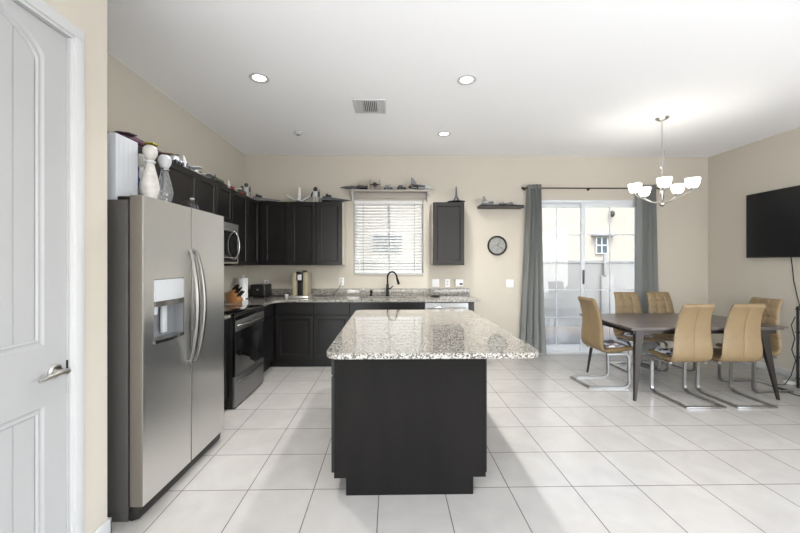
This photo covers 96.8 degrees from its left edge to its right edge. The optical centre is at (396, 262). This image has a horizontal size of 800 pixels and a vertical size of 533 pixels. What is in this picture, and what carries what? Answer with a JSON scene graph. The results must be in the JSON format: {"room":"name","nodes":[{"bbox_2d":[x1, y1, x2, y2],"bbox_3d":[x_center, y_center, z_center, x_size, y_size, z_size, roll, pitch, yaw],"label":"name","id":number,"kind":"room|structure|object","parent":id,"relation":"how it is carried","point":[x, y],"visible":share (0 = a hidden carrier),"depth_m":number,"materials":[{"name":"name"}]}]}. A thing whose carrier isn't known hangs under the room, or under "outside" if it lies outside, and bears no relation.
{"room":"kitchen","nodes":[
{"label":"kitchen","id":0,"kind":"room"},
{"bbox_2d":[17,0,106,532],"bbox_3d":[-1.865,-0.110,-3.100,0.902,3.048,9.866,0,0,-1],"label":"wall","id":1,"kind":"structure","parent":0,"point":[90,16],"depth_m":1.77,"materials":[{"name":"paint"}]},
{"bbox_2d":[0,0,70,532],"bbox_3d":[-1.484,0.190,1.262,0.102,2.424,0.707,0,0,-1],"label":"door","id":2,"kind":"structure","parent":1,"relation":"in","point":[33,371],"depth_m":1.46,"materials":[{"name":"grey paint"}]},
{"bbox_2d":[12,0,84,532],"bbox_3d":[-1.540,0.158,1.261,0.140,2.512,0.859,0,0,-1],"label":"trim","id":3,"kind":"structure","parent":1,"relation":"attached to","point":[75,41],"depth_m":1.63,"materials":[{"name":"grey paint"}]},
{"bbox_2d":[93,517,111,532],"bbox_3d":[-1.863,1.371,1.773,0.756,0.085,0.150,0,0,-1],"label":"baseboard","id":4,"kind":"structure","parent":1,"relation":"attached to","point":[106,527],"depth_m":1.82,"materials":[{"name":"grey paint"}]},
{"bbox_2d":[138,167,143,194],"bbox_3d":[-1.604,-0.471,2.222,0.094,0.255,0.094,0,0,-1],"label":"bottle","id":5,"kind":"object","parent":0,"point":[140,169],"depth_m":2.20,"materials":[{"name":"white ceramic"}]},
{"bbox_2d":[107,53,244,291],"bbox_3d":[-2.355,-0.110,3.692,0.160,3.048,3.734,0,0,-1],"label":"wall","id":6,"kind":"structure","parent":0,"point":[134,106],"depth_m":3.52,"materials":[{"name":"paint"}]},
{"bbox_2d":[107,131,144,167],"bbox_3d":[-2.083,-0.649,2.331,0.334,0.446,0.964,0,0,-1],"label":"upper cabinet","id":7,"kind":"object","parent":6,"relation":"attached to","point":[139,147],"visible":0.02,"depth_m":2.65,"materials":[{"name":"brown wood"}]},
{"bbox_2d":[154,155,197,204],"bbox_3d":[-2.097,-0.417,3.134,0.334,0.910,0.639,0,0,-1],"label":"upper cabinet","id":8,"kind":"object","parent":6,"relation":"attached to","point":[184,181],"visible":0.19,"depth_m":3.20,"materials":[{"name":"brown wood"}]},
{"bbox_2d":[114,131,176,155],"bbox_3d":[-2.095,-0.924,2.856,0.310,0.105,0.510,0,0,5],"label":"toy glider","id":9,"kind":"object","parent":8,"relation":"on","point":[129,135],"visible":0.53,"depth_m":2.79,"materials":[{"name":"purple plastic"}]},
{"bbox_2d":[169,154,184,165],"bbox_3d":[-1.976,-0.924,3.166,0.092,0.105,0.140,0,0,-1],"label":"toy rover","id":10,"kind":"object","parent":8,"relation":"on","point":[175,159],"visible":0.62,"depth_m":3.15,"materials":[{"name":"grey plastic"}]},
{"bbox_2d":[182,155,202,173],"bbox_3d":[-1.974,-0.934,3.406,0.247,0.128,0.263,0,0,37],"label":"toy spaceship","id":11,"kind":"object","parent":8,"relation":"on","point":[188,166],"visible":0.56,"depth_m":3.35,"materials":[{"name":"white plastic"}]},
{"bbox_2d":[198,174,231,222],"bbox_3d":[-2.109,-0.660,3.833,0.334,0.424,0.759,0,0,-1],"label":"upper cabinet","id":12,"kind":"object","parent":6,"relation":"attached to","point":[214,197],"visible":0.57,"depth_m":3.78,"materials":[{"name":"brown wood"}]},
{"bbox_2d":[199,172,213,177],"bbox_3d":[-2.032,-0.908,3.695,0.228,0.077,0.192,0,0,-1],"label":"toy spaceship","id":13,"kind":"object","parent":12,"relation":"on","point":[201,173],"visible":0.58,"depth_m":3.67,"materials":[{"name":"grey plastic"}]},
{"bbox_2d":[209,175,228,186],"bbox_3d":[-2.026,-0.927,4.049,0.155,0.110,0.386,0,0,-1],"label":"toy spaceship","id":14,"kind":"object","parent":12,"relation":"on","point":[214,178],"visible":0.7,"depth_m":3.91,"materials":[{"name":"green plastic"}]},
{"bbox_2d":[224,222,239,263],"bbox_3d":[-2.041,-0.215,3.845,0.472,0.458,0.730,0,0,-1],"label":"microwave","id":15,"kind":"object","parent":12,"relation":"attached to","point":[231,238],"visible":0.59,"depth_m":4.02,"materials":[{"name":"silver metal"}]},
{"bbox_2d":[224,189,247,265],"bbox_3d":[-2.120,-0.417,4.438,0.334,0.910,0.449,0,0,-1],"label":"upper cabinet","id":16,"kind":"object","parent":6,"relation":"attached to","point":[239,201],"visible":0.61,"depth_m":4.49,"materials":[{"name":"brown wood"}]},
{"bbox_2d":[228,180,241,191],"bbox_3d":[-2.047,-0.931,4.375,0.237,0.123,0.252,0,0,-39],"label":"toy spaceship","id":17,"kind":"object","parent":16,"relation":"on","point":[229,185],"visible":0.44,"depth_m":4.31,"materials":[{"name":"white plastic"}]},
{"bbox_2d":[237,186,245,194],"bbox_3d":[-2.056,-0.932,4.615,0.161,0.121,0.106,0,0,-7],"label":"toy rover","id":18,"kind":"object","parent":16,"relation":"on","point":[239,191],"visible":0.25,"depth_m":4.59,"materials":[{"name":"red plastic"}]},
{"bbox_2d":[248,197,258,264],"bbox_3d":[-2.130,-0.417,5.033,0.334,0.910,0.739,0,0,-1],"label":"upper cabinet","id":19,"kind":"object","parent":6,"relation":"attached to","point":[253,205],"visible":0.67,"depth_m":4.88,"materials":[{"name":"brown wood"}]},
{"bbox_2d":[242,183,250,196],"bbox_3d":[-2.015,-0.970,4.763,0.113,0.196,0.060,0,0,-12],"label":"robot","id":20,"kind":"object","parent":19,"relation":"on","point":[246,189],"visible":0.7,"depth_m":4.75,"materials":[{"name":"grey plastic"}]},
{"bbox_2d":[107,0,799,157],"bbox_3d":[1.387,-1.734,-1.256,7.470,0.200,13.760,0,0,-1],"label":"ceiling","id":21,"kind":"structure","parent":0,"point":[555,78],"depth_m":3.02,"materials":[{"name":"white paint"}]},
{"bbox_2d":[249,73,268,82],"bbox_3d":[-1.215,-1.629,3.139,0.170,0.009,0.170,0,0,-1],"label":"recessed light","id":22,"kind":"object","parent":21,"relation":"in","point":[256,77],"visible":1,"depth_m":3.14,"materials":[{"name":"grey paint"}]},
{"bbox_2d":[294,131,302,135],"bbox_3d":[-1.238,-1.616,4.459,0.110,0.036,0.110,0,0,-1],"label":"smoke detector","id":23,"kind":"object","parent":21,"relation":"attached to","point":[298,133],"visible":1,"depth_m":4.42,"materials":[{"name":"grey plastic"}]},
{"bbox_2d":[352,99,385,113],"bbox_3d":[-0.280,-1.627,3.706,0.330,0.011,0.320,0,0,-1],"label":"ceiling vent","id":24,"kind":"object","parent":21,"relation":"in","point":[377,106],"visible":1,"depth_m":3.69,"materials":[{"name":"white metal"}]},
{"bbox_2d":[437,132,450,136],"bbox_3d":[0.602,-1.629,4.501,0.170,0.009,0.170,0,0,-1],"label":"recessed light","id":25,"kind":"object","parent":21,"relation":"in","point":[442,134],"visible":1,"depth_m":4.51,"materials":[{"name":"grey paint"}]},
{"bbox_2d":[457,75,475,84],"bbox_3d":[0.625,-1.629,3.171,0.170,0.009,0.170,0,0,-1],"label":"recessed light","id":26,"kind":"object","parent":21,"relation":"in","point":[467,79],"visible":1,"depth_m":3.17,"materials":[{"name":"grey paint"}]},
{"bbox_2d":[628,116,700,206],"bbox_3d":[2.997,-1.134,4.036,0.651,1.000,0.632,0,0,-1],"label":"chandelier","id":27,"kind":"object","parent":21,"relation":"hanging from","point":[663,183],"visible":1,"depth_m":4.01,"materials":[{"name":"white glass"}]},
{"bbox_2d":[112,354,799,532],"bbox_3d":[1.387,1.474,-1.256,7.470,0.120,13.760,0,0,-1],"label":"floor","id":28,"kind":"structure","parent":0,"point":[564,455],"depth_m":2.48,"materials":[{"name":"white tile"}]},
{"bbox_2d":[107,195,223,521],"bbox_3d":[-1.754,0.524,2.385,0.915,1.780,0.912,0,0,0],"label":"refrigerator","id":29,"kind":"object","parent":28,"relation":"on","point":[165,260],"visible":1,"depth_m":2.06,"materials":[{"name":"grey metal"}]},
{"bbox_2d":[107,132,137,198],"bbox_3d":[-1.567,-0.527,2.023,0.066,0.368,0.170,0,0,-1],"label":"carton","id":30,"kind":"object","parent":29,"relation":"on","point":[122,152],"visible":0.68,"depth_m":1.98,"materials":[{"name":"grey cardboard"}]},
{"bbox_2d":[138,154,145,194],"bbox_3d":[-1.604,-0.511,2.222,0.094,0.336,0.094,0,0,-1],"label":"decanter","id":31,"kind":"object","parent":29,"relation":"on","point":[141,164],"visible":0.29,"depth_m":2.20,"materials":[{"name":"white ceramic"}]},
{"bbox_2d":[140,145,159,198],"bbox_3d":[-1.493,-0.527,2.149,0.102,0.366,0.102,0,0,-1],"label":"decanter","id":32,"kind":"object","parent":29,"relation":"on","point":[149,185],"visible":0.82,"depth_m":2.12,"materials":[{"name":"white ceramic"}]},
{"bbox_2d":[157,154,173,201],"bbox_3d":[-1.516,-0.523,2.319,0.101,0.360,0.101,0,0,-1],"label":"decanter","id":33,"kind":"object","parent":29,"relation":"on","point":[166,193],"visible":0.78,"depth_m":2.29,"materials":[{"name":"clear glass"}]},
{"bbox_2d":[157,170,173,201],"bbox_3d":[-1.516,-0.480,2.319,0.101,0.273,0.101,0,0,-1],"label":"bottle","id":34,"kind":"object","parent":33,"relation":"on","point":[166,193],"depth_m":2.29,"materials":[{"name":"clear glass"}]},
{"bbox_2d":[181,198,198,209],"bbox_3d":[-1.428,-0.408,2.450,0.074,0.084,0.112,0,0,-1],"label":"toy rover","id":35,"kind":"object","parent":29,"relation":"on","point":[188,203],"visible":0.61,"depth_m":2.42,"materials":[{"name":"grey plastic"}]},
{"bbox_2d":[224,319,227,400],"bbox_3d":[-1.935,0.973,3.139,0.659,0.883,0.505,0,0,-1],"label":"base cabinet","id":36,"kind":"object","parent":28,"relation":"on","point":[226,320],"visible":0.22,"depth_m":3.36,"materials":[{"name":"brown wood"}]},
{"bbox_2d":[224,305,263,408],"bbox_3d":[-1.880,0.955,3.783,0.772,0.919,0.764,0,0,-1],"label":"range","id":37,"kind":"object","parent":28,"relation":"on","point":[245,324],"visible":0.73,"depth_m":3.62,"materials":[{"name":"black metal"}]},
{"bbox_2d":[224,305,263,315],"bbox_3d":[-1.911,0.506,3.782,0.710,0.021,0.764,0,0,-1],"label":"cooktop","id":38,"kind":"object","parent":37,"relation":"in","point":[233,310],"depth_m":3.83,"materials":[{"name":"black glass"}]},
{"bbox_2d":[262,303,273,372],"bbox_3d":[-1.958,0.973,4.473,0.659,0.883,0.603,0,0,-1],"label":"base cabinet","id":39,"kind":"object","parent":28,"relation":"on","point":[268,322],"visible":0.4,"depth_m":4.54,"materials":[{"name":"brown wood"}]},
{"bbox_2d":[224,295,480,305],"bbox_3d":[-0.582,0.515,4.812,3.425,0.030,1.238,0,0,-1],"label":"countertop","id":40,"kind":"structure","parent":39,"relation":"on","point":[271,299],"depth_m":4.80,"materials":[{"name":"stone"}]},
{"bbox_2d":[226,284,244,302],"bbox_3d":[-2.004,0.383,4.415,0.217,0.234,0.100,0,0,14],"label":"knife block","id":41,"kind":"object","parent":40,"relation":"on","point":[234,295],"visible":1,"depth_m":4.38,"materials":[{"name":"orange wood"}]},
{"bbox_2d":[238,275,248,298],"bbox_3d":[-2.116,0.338,4.894,0.140,0.325,0.140,0,0,-1],"label":"paper towel roll","id":42,"kind":"object","parent":40,"relation":"on","point":[243,282],"visible":0.81,"depth_m":4.85,"materials":[{"name":"white paper"}]},
{"bbox_2d":[251,283,271,297],"bbox_3d":[-1.955,0.405,5.117,0.220,0.191,0.300,0,0,-1],"label":"toaster","id":43,"kind":"object","parent":40,"relation":"on","point":[257,290],"visible":1,"depth_m":4.99,"materials":[{"name":"black plastic"}]},
{"bbox_2d":[289,270,311,298],"bbox_3d":[-1.363,0.307,5.062,0.270,0.385,0.310,0,0,-1],"label":"coffee maker","id":44,"kind":"object","parent":40,"relation":"on","point":[301,280],"visible":1,"depth_m":4.96,"materials":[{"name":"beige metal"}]},
{"bbox_2d":[289,294,311,298],"bbox_3d":[-1.363,0.482,5.042,0.270,0.035,0.270,0,0,-1],"label":"drip tray","id":45,"kind":"object","parent":44,"relation":"on","point":[294,296],"depth_m":4.91,"materials":[{"name":"silver metal"}]},
{"bbox_2d":[362,298,415,298],"bbox_3d":[-0.114,0.627,5.089,0.814,0.193,0.364,0,0,-1],"label":"sink","id":46,"kind":"object","parent":40,"relation":"in","point":[362,298],"visible":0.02,"depth_m":5.26,"materials":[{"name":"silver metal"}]},
{"bbox_2d":[386,271,399,295],"bbox_3d":[-0.055,0.313,5.287,0.251,0.374,0.070,0,0,36],"label":"faucet","id":47,"kind":"object","parent":40,"relation":"on","point":[397,280],"visible":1,"depth_m":5.32,"materials":[{"name":"black metal"}]},
{"bbox_2d":[270,302,314,366],"bbox_3d":[-1.709,0.973,5.085,1.178,0.883,0.649,0,0,-1],"label":"base cabinet","id":48,"kind":"object","parent":28,"relation":"on","point":[293,321],"visible":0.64,"depth_m":4.77,"materials":[{"name":"brown wood"}]},
{"bbox_2d":[314,302,349,366],"bbox_3d":[-0.879,0.973,5.100,0.479,0.883,0.649,0,0,-1],"label":"base cabinet","id":49,"kind":"object","parent":28,"relation":"on","point":[330,318],"visible":0.53,"depth_m":4.78,"materials":[{"name":"brown wood"}]},
{"bbox_2d":[350,302,423,317],"bbox_3d":[-0.134,0.973,5.113,1.009,0.883,0.649,0,0,-1],"label":"base cabinet","id":50,"kind":"object","parent":28,"relation":"on","point":[354,306],"visible":0.1,"depth_m":4.79,"materials":[{"name":"brown wood"}]},
{"bbox_2d":[331,359,486,495],"bbox_3d":[0.063,0.973,2.881,0.950,0.882,1.442,0,0,-1],"label":"kitchen island","id":51,"kind":"object","parent":28,"relation":"on","point":[399,426],"visible":0.65,"depth_m":2.16,"materials":[{"name":"brown wood"}]},
{"bbox_2d":[326,310,538,358],"bbox_3d":[0.193,0.516,2.859,1.215,0.032,1.810,0,0,-1],"label":"island countertop","id":52,"kind":"structure","parent":51,"relation":"on","point":[368,334],"depth_m":2.34,"materials":[{"name":"stone"}]},
{"bbox_2d":[424,302,467,309],"bbox_3d":[0.671,0.975,5.091,0.592,0.879,0.683,0,0,-1],"label":"dishwasher","id":53,"kind":"object","parent":28,"relation":"on","point":[427,305],"visible":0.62,"depth_m":4.79,"materials":[{"name":"grey metal"}]},
{"bbox_2d":[468,302,473,311],"bbox_3d":[1.008,0.973,5.133,0.075,0.883,0.650,0,0,-1],"label":"end panel","id":54,"kind":"object","parent":28,"relation":"on","point":[470,304],"visible":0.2,"depth_m":4.81,"materials":[{"name":"brown wood"}]},
{"bbox_2d":[570,296,632,388],"bbox_3d":[2.401,0.910,4.177,0.522,1.006,0.418,0,0,-3],"label":"dining chair","id":55,"kind":"object","parent":28,"relation":"on","point":[592,325],"visible":0.92,"depth_m":4.07,"materials":[{"name":"beige leather"}]},
{"bbox_2d":[604,339,623,347],"bbox_3d":[2.477,0.944,4.165,0.318,0.037,0.297,0,0,-12],"label":"folded cloth","id":56,"kind":"object","parent":55,"relation":"on","point":[609,343],"visible":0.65,"depth_m":4.08,"materials":[{"name":"fabric"}]},
{"bbox_2d":[609,292,661,371],"bbox_3d":[3.163,0.910,4.737,0.418,1.006,0.522,0,0,0],"label":"dining chair","id":57,"kind":"object","parent":28,"relation":"on","point":[625,302],"visible":0.5,"depth_m":4.83,"materials":[{"name":"beige leather"}]},
{"bbox_2d":[622,332,653,338],"bbox_3d":[3.171,0.944,4.633,0.339,0.037,0.297,0,0,3],"label":"folded cloth","id":58,"kind":"object","parent":57,"relation":"on","point":[623,333],"visible":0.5,"depth_m":4.64,"materials":[{"name":"fabric"}]},
{"bbox_2d":[641,292,695,371],"bbox_3d":[3.632,0.910,4.755,0.418,1.006,0.522,0,0,-3],"label":"dining chair","id":59,"kind":"object","parent":28,"relation":"on","point":[658,302],"visible":0.43,"depth_m":4.85,"materials":[{"name":"beige leather"}]},
{"bbox_2d":[579,313,788,400],"bbox_3d":[3.184,1.038,4.114,1.640,0.752,1.005,0,0,-1],"label":"dining table","id":60,"kind":"object","parent":28,"relation":"on","point":[638,324],"visible":0.57,"depth_m":3.67,"materials":[{"name":"grey wood"}]},
{"bbox_2d":[648,304,726,408],"bbox_3d":[2.982,0.910,3.687,0.418,1.006,0.522,0,0,-2],"label":"dining chair","id":61,"kind":"object","parent":28,"relation":"on","point":[692,342],"visible":0.96,"depth_m":3.56,"materials":[{"name":"beige leather"}]},
{"bbox_2d":[654,347,672,355],"bbox_3d":[2.986,0.944,3.800,0.339,0.037,0.276,0,0,-9],"label":"folded cloth","id":62,"kind":"object","parent":61,"relation":"on","point":[666,351],"visible":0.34,"depth_m":3.79,"materials":[{"name":"fabric"}]},
{"bbox_2d":[695,304,777,408],"bbox_3d":[3.491,0.910,3.696,0.418,1.006,0.522,0,0,-1],"label":"dining chair","id":63,"kind":"object","parent":28,"relation":"on","point":[742,342],"visible":0.91,"depth_m":3.56,"materials":[{"name":"beige leather"}]},
{"bbox_2d":[715,297,793,393],"bbox_3d":[4.046,0.910,4.038,0.522,1.006,0.418,0,0,-4],"label":"dining chair","id":64,"kind":"object","parent":28,"relation":"on","point":[771,313],"visible":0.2,"depth_m":3.92,"materials":[{"name":"beige leather"}]},
{"bbox_2d":[778,317,799,395],"bbox_3d":[4.333,1.012,3.814,0.258,0.798,0.592,0,0,19],"label":"power cord","id":65,"kind":"object","parent":28,"relation":"on","point":[794,317],"visible":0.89,"depth_m":4.04,"materials":[{"name":"black plastic"}]},
{"bbox_2d":[783,380,795,384],"bbox_3d":[4.588,1.399,4.141,0.080,0.030,0.080,0,0,-1],"label":"plug adapter","id":66,"kind":"object","parent":28,"relation":"on","point":[790,382],"visible":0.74,"depth_m":4.12,"materials":[{"name":"white plastic"}]},
{"bbox_2d":[795,306,799,387],"bbox_3d":[4.687,0.954,3.627,0.330,0.920,0.800,0,0,-1],"label":"media stand","id":67,"kind":"object","parent":28,"relation":"on","point":[797,309],"visible":1,"depth_m":4.00,"materials":[{"name":"black metal"}]},
{"bbox_2d":[245,155,707,347],"bbox_3d":[1.268,-0.110,5.543,7.150,3.048,0.160,0,0,-1],"label":"wall","id":68,"kind":"structure","parent":0,"point":[682,223],"depth_m":5.46,"materials":[{"name":"paint"}]},
{"bbox_2d":[259,202,344,264],"bbox_3d":[-1.385,-0.417,5.249,1.202,0.910,0.334,0,0,-1],"label":"upper cabinet","id":69,"kind":"object","parent":68,"relation":"attached to","point":[290,233],"visible":1,"depth_m":5.09,"materials":[{"name":"brown wood"}]},
{"bbox_2d":[252,194,280,201],"bbox_3d":[-1.920,-0.936,5.237,0.436,0.128,0.286,0,0,-1],"label":"toy spaceship","id":70,"kind":"object","parent":69,"relation":"on","point":[257,197],"visible":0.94,"depth_m":5.19,"materials":[{"name":"grey plastic"}]},
{"bbox_2d":[287,187,310,201],"bbox_3d":[-1.431,-0.988,5.180,0.360,0.232,0.250,0,0,-1],"label":"toy spaceship","id":71,"kind":"object","parent":69,"relation":"on","point":[299,190],"visible":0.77,"depth_m":5.21,"materials":[{"name":"grey plastic"}]},
{"bbox_2d":[311,187,319,201],"bbox_3d":[-1.187,-0.991,5.196,0.137,0.238,0.073,0,0,-1],"label":"robot","id":72,"kind":"object","parent":69,"relation":"on","point":[315,193],"visible":0.81,"depth_m":5.18,"materials":[{"name":"grey plastic"}]},
{"bbox_2d":[320,194,350,201],"bbox_3d":[-0.882,-0.936,5.205,0.422,0.128,0.287,0,0,-1],"label":"toy spaceship","id":73,"kind":"object","parent":69,"relation":"on","point":[327,198],"visible":0.97,"depth_m":5.17,"materials":[{"name":"grey plastic"}]},
{"bbox_2d":[339,277,343,284],"bbox_3d":[-0.845,0.289,5.420,0.075,0.120,0.010,0,0,-1],"label":"wall outlet","id":74,"kind":"object","parent":68,"relation":"attached to","point":[341,279],"visible":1,"depth_m":5.42,"materials":[{"name":"white plastic"}]},
{"bbox_2d":[224,288,469,299],"bbox_3d":[-0.581,0.449,4.811,3.424,0.102,1.238,0,0,-1],"label":"backsplash","id":75,"kind":"structure","parent":68,"relation":"attached to","point":[393,291],"depth_m":5.42,"materials":[{"name":"stone"}]},
{"bbox_2d":[353,273,422,274],"bbox_3d":[-0.127,0.175,5.484,1.069,0.017,0.130,0,0,-1],"label":"window sill","id":76,"kind":"structure","parent":68,"relation":"attached to","point":[353,273],"depth_m":5.42,"materials":[{"name":"grey paint"}]},
{"bbox_2d":[354,204,422,272],"bbox_3d":[-0.129,-0.391,5.569,1.069,1.140,0.040,0,0,-1],"label":"window","id":77,"kind":"structure","parent":68,"relation":"in","point":[354,204],"depth_m":5.55,"materials":[{"name":"white plastic"}]},
{"bbox_2d":[354,200,422,272],"bbox_3d":[-0.128,-0.399,5.499,1.057,1.119,0.060,0,0,-1],"label":"window blind","id":78,"kind":"object","parent":77,"relation":"attached to","point":[363,203],"visible":0.99,"depth_m":5.49,"materials":[{"name":"white plastic"}]},
{"bbox_2d":[350,189,429,201],"bbox_3d":[-0.098,-1.008,5.354,1.190,0.155,0.169,0,0,-1],"label":"wall shelf","id":79,"kind":"object","parent":68,"relation":"attached to","point":[356,193],"visible":1,"depth_m":5.38,"materials":[{"name":"grey paint"}]},
{"bbox_2d":[340,183,367,188],"bbox_3d":[-0.642,-1.143,5.338,0.400,0.114,0.160,0,0,-7],"label":"toy spaceship","id":80,"kind":"object","parent":79,"relation":"on","point":[359,186],"visible":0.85,"depth_m":5.30,"materials":[{"name":"grey plastic"}]},
{"bbox_2d":[370,179,379,188],"bbox_3d":[-0.328,-1.165,5.345,0.154,0.158,0.105,0,0,-1],"label":"toy satellite","id":81,"kind":"object","parent":79,"relation":"on","point":[374,184],"visible":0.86,"depth_m":5.32,"materials":[{"name":"grey plastic"}]},
{"bbox_2d":[384,183,392,188],"bbox_3d":[-0.128,-1.137,5.349,0.137,0.103,0.090,0,0,-1],"label":"toy rover","id":82,"kind":"object","parent":79,"relation":"on","point":[386,186],"visible":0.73,"depth_m":5.32,"materials":[{"name":"grey plastic"}]},
{"bbox_2d":[397,183,405,188],"bbox_3d":[0.072,-1.137,5.352,0.137,0.103,0.090,0,0,-1],"label":"toy rover","id":83,"kind":"object","parent":79,"relation":"on","point":[399,186],"visible":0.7,"depth_m":5.32,"materials":[{"name":"grey plastic"}]},
{"bbox_2d":[409,178,434,189],"bbox_3d":[0.348,-1.173,5.364,0.348,0.180,0.371,0,0,34],"label":"toy spaceship","id":84,"kind":"object","parent":79,"relation":"on","point":[414,185],"visible":0.9,"depth_m":5.30,"materials":[{"name":"grey plastic"}]},
{"bbox_2d":[432,279,438,286],"bbox_3d":[0.597,0.314,5.446,0.110,0.120,0.010,0,0,-1],"label":"light switch","id":85,"kind":"object","parent":68,"relation":"attached to","point":[435,282],"visible":1,"depth_m":5.44,"materials":[{"name":"white plastic"}]},
{"bbox_2d":[430,202,463,264],"bbox_3d":[0.746,-0.417,5.286,0.459,0.910,0.334,0,0,-1],"label":"upper cabinet","id":86,"kind":"object","parent":68,"relation":"attached to","point":[446,218],"visible":1,"depth_m":5.13,"materials":[{"name":"brown wood"}]},
{"bbox_2d":[447,186,464,201],"bbox_3d":[0.883,-1.004,5.266,0.270,0.263,0.268,0,0,-1],"label":"tower","id":87,"kind":"object","parent":86,"relation":"on","point":[455,199],"visible":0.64,"depth_m":5.24,"materials":[{"name":"grey plastic"}]},
{"bbox_2d":[445,279,449,286],"bbox_3d":[0.779,0.314,5.449,0.075,0.120,0.010,0,0,-1],"label":"wall outlet","id":88,"kind":"object","parent":68,"relation":"attached to","point":[447,281],"visible":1,"depth_m":5.45,"materials":[{"name":"white plastic"}]},
{"bbox_2d":[455,279,462,286],"bbox_3d":[0.955,0.311,5.430,0.120,0.115,0.054,0,0,-1],"label":"wall outlet","id":89,"kind":"object","parent":68,"relation":"attached to","point":[458,282],"visible":1,"depth_m":5.41,"materials":[{"name":"white plastic"}]},
{"bbox_2d":[487,236,506,254],"bbox_3d":[1.545,-0.260,5.450,0.304,0.304,0.034,0,0,-1],"label":"wall clock","id":90,"kind":"object","parent":68,"relation":"attached to","point":[497,245],"visible":1,"depth_m":5.46,"materials":[{"name":"grey"}]},
{"bbox_2d":[477,205,523,208],"bbox_3d":[1.574,-0.841,5.388,0.665,0.040,0.160,0,0,-1],"label":"floating shelf","id":91,"kind":"object","parent":68,"relation":"attached to","point":[479,206],"visible":1,"depth_m":5.31,"materials":[{"name":"grey wood"}]},
{"bbox_2d":[480,196,498,204],"bbox_3d":[1.391,-0.925,5.374,0.258,0.134,0.274,0,0,34],"label":"toy spaceship","id":92,"kind":"object","parent":91,"relation":"on","point":[485,202],"visible":0.93,"depth_m":5.33,"materials":[{"name":"grey plastic"}]},
{"bbox_2d":[507,202,521,204],"bbox_3d":[1.785,-0.895,5.382,0.238,0.068,0.095,0,0,-1],"label":"toy spaceship","id":93,"kind":"object","parent":91,"relation":"on","point":[509,203],"visible":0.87,"depth_m":5.37,"materials":[{"name":"grey plastic"}]},
{"bbox_2d":[506,280,512,287],"bbox_3d":[1.743,0.327,5.465,0.110,0.120,0.010,0,0,-1],"label":"light switch","id":94,"kind":"object","parent":68,"relation":"attached to","point":[509,283],"visible":1,"depth_m":5.46,"materials":[{"name":"white plastic"}]},
{"bbox_2d":[521,187,659,190],"bbox_3d":[2.976,-1.131,5.438,2.172,0.044,0.110,0,0,-1],"label":"curtain rod","id":95,"kind":"object","parent":68,"relation":"attached to","point":[523,188],"visible":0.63,"depth_m":5.39,"materials":[{"name":"grey metal"}]},
{"bbox_2d":[519,184,546,353],"bbox_3d":[2.072,0.102,5.387,0.435,2.565,0.127,0,0,-1],"label":"curtain","id":96,"kind":"object","parent":95,"relation":"hanging from","point":[532,319],"visible":0.98,"depth_m":5.38,"materials":[{"name":"grey fabric"}]},
{"bbox_2d":[635,184,660,353],"bbox_3d":[3.857,0.102,5.418,0.399,2.565,0.128,0,0,-1],"label":"curtain","id":97,"kind":"object","parent":95,"relation":"hanging from","point":[646,252],"visible":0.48,"depth_m":5.40,"materials":[{"name":"grey fabric"}]},
{"bbox_2d":[539,200,645,354],"bbox_3d":[2.924,0.222,5.529,1.820,2.385,0.165,0,0,-1],"label":"door","id":98,"kind":"structure","parent":68,"relation":"in","point":[552,349],"depth_m":5.54,"materials":[{"name":"white plastic"}]},
{"bbox_2d":[708,127,799,371],"bbox_3d":[5.042,-0.110,-1.192,0.160,3.048,13.760,0,0,-1],"label":"wall","id":99,"kind":"structure","parent":0,"point":[773,162],"depth_m":4.93,"materials":[{"name":"paint"}]},
{"bbox_2d":[739,361,795,378],"bbox_3d":[4.955,1.371,-1.194,0.014,0.085,13.440,0,0,-1],"label":"baseboard","id":100,"kind":"structure","parent":99,"relation":"attached to","point":[779,370],"depth_m":4.51,"materials":[{"name":"grey paint"}]},
{"bbox_2d":[746,185,799,257],"bbox_3d":[4.830,-0.492,4.137,0.076,0.857,1.445,0,0,-1],"label":"television","id":101,"kind":"object","parent":99,"relation":"attached to","point":[773,216],"visible":1,"depth_m":4.51,"materials":[{"name":"black plastic"}]},
{"bbox_2d":[790,257,799,305],"bbox_3d":[4.842,0.395,4.245,0.020,0.942,0.228,0,0,-1],"label":"power cord","id":102,"kind":"object","parent":101,"relation":"hanging from","point":[790,257],"visible":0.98,"depth_m":4.32,"materials":[{"name":"black plastic"}]},
{"label":"outside","id":103,"kind":"structure","parent":0,"visible":0},
{"bbox_2d":[545,326,632,344],"bbox_3d":[3.828,1.524,9.868,36.000,0.120,8.400,0,0,-1],"label":"ground","id":104,"kind":"structure","parent":103,"point":[565,335],"depth_m":7.12,"materials":[{"name":"white concrete"}]},
{"bbox_2d":[357,254,633,326],"bbox_3d":[3.858,0.639,8.179,28.000,1.650,0.300,0,0,-1],"label":"wall","id":105,"kind":"structure","parent":104,"relation":"on","point":[568,274],"depth_m":8.12,"materials":[{"name":"grey"}]},
{"bbox_2d":[357,204,633,259],"bbox_3d":[4.748,-2.061,14.460,30.000,7.050,1.250,0,0,-1],"label":"house","id":106,"kind":"structure","parent":104,"relation":"on","point":[596,218],"depth_m":14.12,"materials":[{"name":"beige paint"}]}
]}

